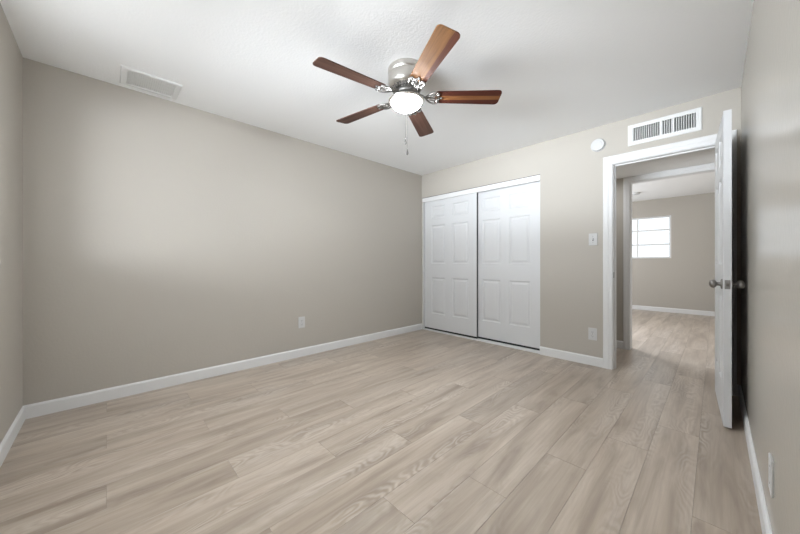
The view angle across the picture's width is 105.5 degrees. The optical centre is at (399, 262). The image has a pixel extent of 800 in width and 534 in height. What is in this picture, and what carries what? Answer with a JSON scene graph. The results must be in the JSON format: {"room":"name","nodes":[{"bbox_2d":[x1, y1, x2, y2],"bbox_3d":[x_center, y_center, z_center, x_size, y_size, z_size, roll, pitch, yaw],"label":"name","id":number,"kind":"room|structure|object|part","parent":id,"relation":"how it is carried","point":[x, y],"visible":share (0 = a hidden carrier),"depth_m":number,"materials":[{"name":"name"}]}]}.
{"room":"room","nodes":[
{"label":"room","id":0,"kind":"room"},
{"bbox_2d":[0,3,22,443],"bbox_3d":[-1.427,-0.139,0.776,0.160,2.490,3.379,0,0,-44],"label":"wall","id":1,"kind":"structure","parent":0,"point":[11,59],"depth_m":1.79,"materials":[{"name":"beige paint"}]},
{"bbox_2d":[0,406,24,466],"bbox_3d":[-1.365,1.010,0.836,0.013,0.092,3.353,0,0,-44],"label":"baseboard","id":2,"kind":"structure","parent":1,"relation":"attached to","point":[13,431],"depth_m":1.76,"materials":[{"name":"white paint"}]},
{"bbox_2d":[23,58,421,405],"bbox_3d":[-0.882,-0.139,3.717,4.907,2.490,0.100,0,0,-44],"label":"wall","id":3,"kind":"structure","parent":0,"point":[162,237],"depth_m":2.67,"materials":[{"name":"beige paint"}]},
{"bbox_2d":[24,323,421,418],"bbox_3d":[-1.095,1.010,3.434,4.007,0.092,0.013,0,0,-44],"label":"baseboard","id":4,"kind":"structure","parent":3,"relation":"attached to","point":[33,410],"depth_m":2.66,"materials":[{"name":"white paint"}]},
{"bbox_2d":[298,316,304,327],"bbox_3d":[-1.108,0.673,3.424,0.077,0.124,0.009,0,0,-44],"label":"wall outlet","id":5,"kind":"object","parent":3,"relation":"attached to","point":[301,320],"visible":1,"depth_m":3.42,"materials":[{"name":"grey plastic"}]},
{"bbox_2d":[0,0,753,175],"bbox_3d":[0.080,-1.444,2.229,4.227,0.120,3.579,0,0,-44],"label":"ceiling","id":6,"kind":"structure","parent":0,"point":[560,68],"depth_m":2.03,"materials":[{"name":"white paint"}]},
{"bbox_2d":[119,65,182,99],"bbox_3d":[-1.923,-1.385,2.350,0.356,0.022,0.286,0,0,-44],"label":"ceiling vent","id":7,"kind":"object","parent":6,"relation":"in","point":[131,77],"visible":1,"depth_m":2.34,"materials":[{"name":"white metal"}]},
{"bbox_2d":[313,24,501,154],"bbox_3d":[0.010,-1.054,2.176,1.286,0.660,1.295,0,0,-44],"label":"ceiling fan","id":8,"kind":"object","parent":6,"relation":"hanging from","point":[407,77],"visible":1,"depth_m":2.07,"materials":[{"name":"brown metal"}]},
{"bbox_3d":[-0.308,-1.187,1.921,0.467,0.006,0.138,0,11,-36],"label":"blade","id":9,"kind":"part","parent":8,"relation":"part of","materials":[{"name":"brown wood"}]},
{"bbox_3d":[-0.311,-1.187,2.437,0.467,0.006,0.138,0,11,36],"label":"blade","id":10,"kind":"part","parent":8,"relation":"part of","materials":[{"name":"brown wood"}]},
{"bbox_3d":[0.037,-1.009,2.087,0.002,0.347,0.080,0,0,1],"label":"pull chain","id":11,"kind":"part","parent":8,"relation":"part of","materials":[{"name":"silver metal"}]},
{"bbox_3d":[0.045,-1.122,2.181,0.213,0.060,0.213,0,0,-44],"label":"lamp shade","id":12,"kind":"part","parent":8,"relation":"part of","materials":[{"name":"white glass"}]},
{"bbox_3d":[0.179,-1.187,2.598,0.138,0.006,0.467,-12,-4,17],"label":"blade","id":13,"kind":"part","parent":8,"relation":"part of","materials":[{"name":"brown wood"}]},
{"bbox_3d":[0.183,-1.187,1.764,0.138,0.006,0.467,12,-4,-18],"label":"blade","id":14,"kind":"part","parent":8,"relation":"part of","materials":[{"name":"brown wood"}]},
{"bbox_3d":[0.484,-1.187,2.183,0.467,0.006,0.138,0,-11,0],"label":"blade","id":15,"kind":"part","parent":8,"relation":"part of","materials":[{"name":"brown wood"}]},
{"bbox_2d":[0,309,761,533],"bbox_3d":[1.871,1.106,3.954,9.200,0.100,3.580,0,0,-44],"label":"floor","id":16,"kind":"structure","parent":0,"point":[422,431],"depth_m":1.74,"materials":[{"name":"beige laminate"}]},
{"bbox_2d":[422,87,740,384],"bbox_3d":[1.559,-0.139,3.654,0.120,2.490,3.379,0,0,-44],"label":"wall","id":17,"kind":"structure","parent":0,"point":[571,173],"depth_m":3.24,"materials":[{"name":"beige paint"}]},
{"bbox_2d":[425,193,477,338],"bbox_3d":[0.728,0.030,4.482,0.030,2.009,0.944,0,0,-44],"label":"door","id":18,"kind":"structure","parent":17,"relation":"in","point":[451,224],"depth_m":4.42,"materials":[{"name":"white paint"}]},
{"bbox_2d":[422,174,539,353],"bbox_3d":[1.028,0.018,4.200,0.125,2.076,1.816,0,0,-44],"label":"trim","id":19,"kind":"structure","parent":17,"relation":"attached to","point":[534,178],"depth_m":4.15,"materials":[{"name":"white paint"}]},
{"bbox_2d":[478,181,539,350],"bbox_3d":[1.351,0.030,3.894,0.030,2.009,0.921,0,0,-44],"label":"door","id":20,"kind":"structure","parent":17,"relation":"in","point":[508,217],"depth_m":3.84,"materials":[{"name":"white paint"}]},
{"bbox_2d":[540,346,602,367],"bbox_3d":[1.828,1.010,3.279,0.013,0.092,0.621,0,0,-44],"label":"baseboard","id":21,"kind":"structure","parent":17,"relation":"attached to","point":[570,356],"depth_m":3.25,"materials":[{"name":"white paint"}]},
{"bbox_2d":[588,327,596,340],"bbox_3d":[1.980,0.734,3.124,0.009,0.124,0.077,0,0,-44],"label":"wall outlet","id":22,"kind":"object","parent":17,"relation":"attached to","point":[592,332],"visible":1,"depth_m":3.12,"materials":[{"name":"grey plastic"}]},
{"bbox_2d":[589,233,596,245],"bbox_3d":[1.979,-0.239,3.118,0.018,0.124,0.077,0,0,-44],"label":"light switch","id":23,"kind":"object","parent":17,"relation":"attached to","point":[593,236],"visible":1,"depth_m":3.12,"materials":[{"name":"grey plastic"}]},
{"bbox_2d":[591,138,605,151],"bbox_3d":[2.004,-1.193,3.079,0.036,0.132,0.132,0,0,-44],"label":"smoke detector","id":24,"kind":"object","parent":17,"relation":"attached to","point":[597,145],"visible":1,"depth_m":3.07,"materials":[{"name":"grey plastic"}]},
{"bbox_2d":[628,107,701,146],"bbox_3d":[2.398,-1.211,2.768,0.122,0.196,0.505,0,0,-44],"label":"air vent","id":25,"kind":"object","parent":17,"relation":"in","point":[688,121],"visible":1,"depth_m":2.72,"materials":[{"name":"white metal"}]},
{"bbox_2d":[603,129,736,395],"bbox_3d":[2.396,0.002,2.770,0.140,2.109,0.900,0,0,-44],"label":"door frame","id":26,"kind":"structure","parent":17,"relation":"attached to","point":[610,163],"depth_m":3.00,"materials":[{"name":"white paint"}]},
{"bbox_2d":[616,178,622,340],"bbox_3d":[2.321,-0.189,4.250,0.120,2.590,3.179,0,0,-44],"label":"wall","id":27,"kind":"structure","parent":0,"point":[619,182],"depth_m":3.76,"materials":[{"name":"beige paint"}]},
{"bbox_2d":[616,340,622,348],"bbox_3d":[2.560,1.010,3.907,0.013,0.092,0.505,0,0,-44],"label":"baseboard","id":28,"kind":"structure","parent":27,"relation":"attached to","point":[619,344],"depth_m":3.75,"materials":[{"name":"white paint"}]},
{"bbox_2d":[623,163,714,349],"bbox_3d":[3.093,0.008,3.435,0.140,2.097,0.907,0,0,-44],"label":"door frame","id":29,"kind":"structure","parent":27,"relation":"attached to","point":[705,168],"depth_m":3.69,"materials":[{"name":"white paint"}]},
{"bbox_2d":[616,149,714,178],"bbox_3d":[2.582,-1.101,3.286,0.843,0.125,1.629,0,0,-44],"label":"wall","id":30,"kind":"structure","parent":0,"point":[706,156],"depth_m":3.22,"materials":[{"name":"beige paint"}]},
{"bbox_2d":[632,192,714,311],"bbox_3d":[5.279,-0.139,7.032,0.120,2.490,3.079,0,0,-44],"label":"wall","id":31,"kind":"structure","parent":0,"point":[680,281],"depth_m":6.32,"materials":[{"name":"beige paint"}]},
{"bbox_2d":[632,215,670,258],"bbox_3d":[5.385,-0.554,6.897,0.115,0.920,1.160,0,0,-44],"label":"window","id":32,"kind":"structure","parent":31,"relation":"in","point":[669,216],"depth_m":6.68,"materials":[{"name":"white paint"}]},
{"bbox_2d":[632,305,714,315],"bbox_3d":[5.231,1.010,6.986,0.013,0.092,3.079,0,0,-44],"label":"baseboard","id":33,"kind":"structure","parent":31,"relation":"attached to","point":[650,308],"depth_m":6.40,"materials":[{"name":"white paint"}]},
{"bbox_2d":[632,172,714,201],"bbox_3d":[3.861,-1.444,5.665,4.060,0.120,3.279,0,0,-44],"label":"ceiling","id":34,"kind":"structure","parent":0,"point":[703,183],"depth_m":5.60,"materials":[{"name":"white paint"}]},
{"bbox_2d":[709,109,744,427],"bbox_3d":[2.330,0.038,2.197,0.158,2.008,0.774,0,0,43],"label":"door","id":35,"kind":"structure","parent":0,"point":[723,283],"depth_m":1.94,"materials":[{"name":"white paint"}]},
{"bbox_3d":[2.082,0.139,2.004,0.061,0.066,0.066,0,0,43],"label":"knob","id":36,"kind":"part","parent":35,"relation":"part of","materials":[{"name":"silver metal"}]},
{"bbox_3d":[2.072,0.139,1.922,0.025,0.057,0.001,0,0,43],"label":"latch plate","id":37,"kind":"part","parent":35,"relation":"part of","materials":[{"name":"silver metal"}]},
{"bbox_3d":[2.153,0.139,1.937,0.061,0.066,0.066,0,0,43],"label":"knob","id":38,"kind":"part","parent":35,"relation":"part of","materials":[{"name":"silver metal"}]},
{"bbox_2d":[741,0,799,533],"bbox_3d":[3.096,-0.139,2.719,9.250,2.490,0.100,0,0,-44],"label":"wall","id":39,"kind":"structure","parent":0,"point":[770,85],"depth_m":1.04,"materials":[{"name":"beige paint"}]},
{"bbox_2d":[739,385,771,533],"bbox_3d":[1.241,1.010,1.010,4.007,0.092,0.013,0,0,-44],"label":"baseboard","id":40,"kind":"structure","parent":39,"relation":"attached to","point":[763,514],"depth_m":1.42,"materials":[{"name":"white paint"}]},
{"bbox_2d":[768,453,773,497],"bbox_3d":[1.312,0.750,1.075,0.077,0.124,0.008,0,0,-44],"label":"cover plate","id":41,"kind":"object","parent":39,"relation":"attached to","point":[770,459],"visible":1,"depth_m":1.06,"materials":[{"name":"grey plastic"}]}
]}

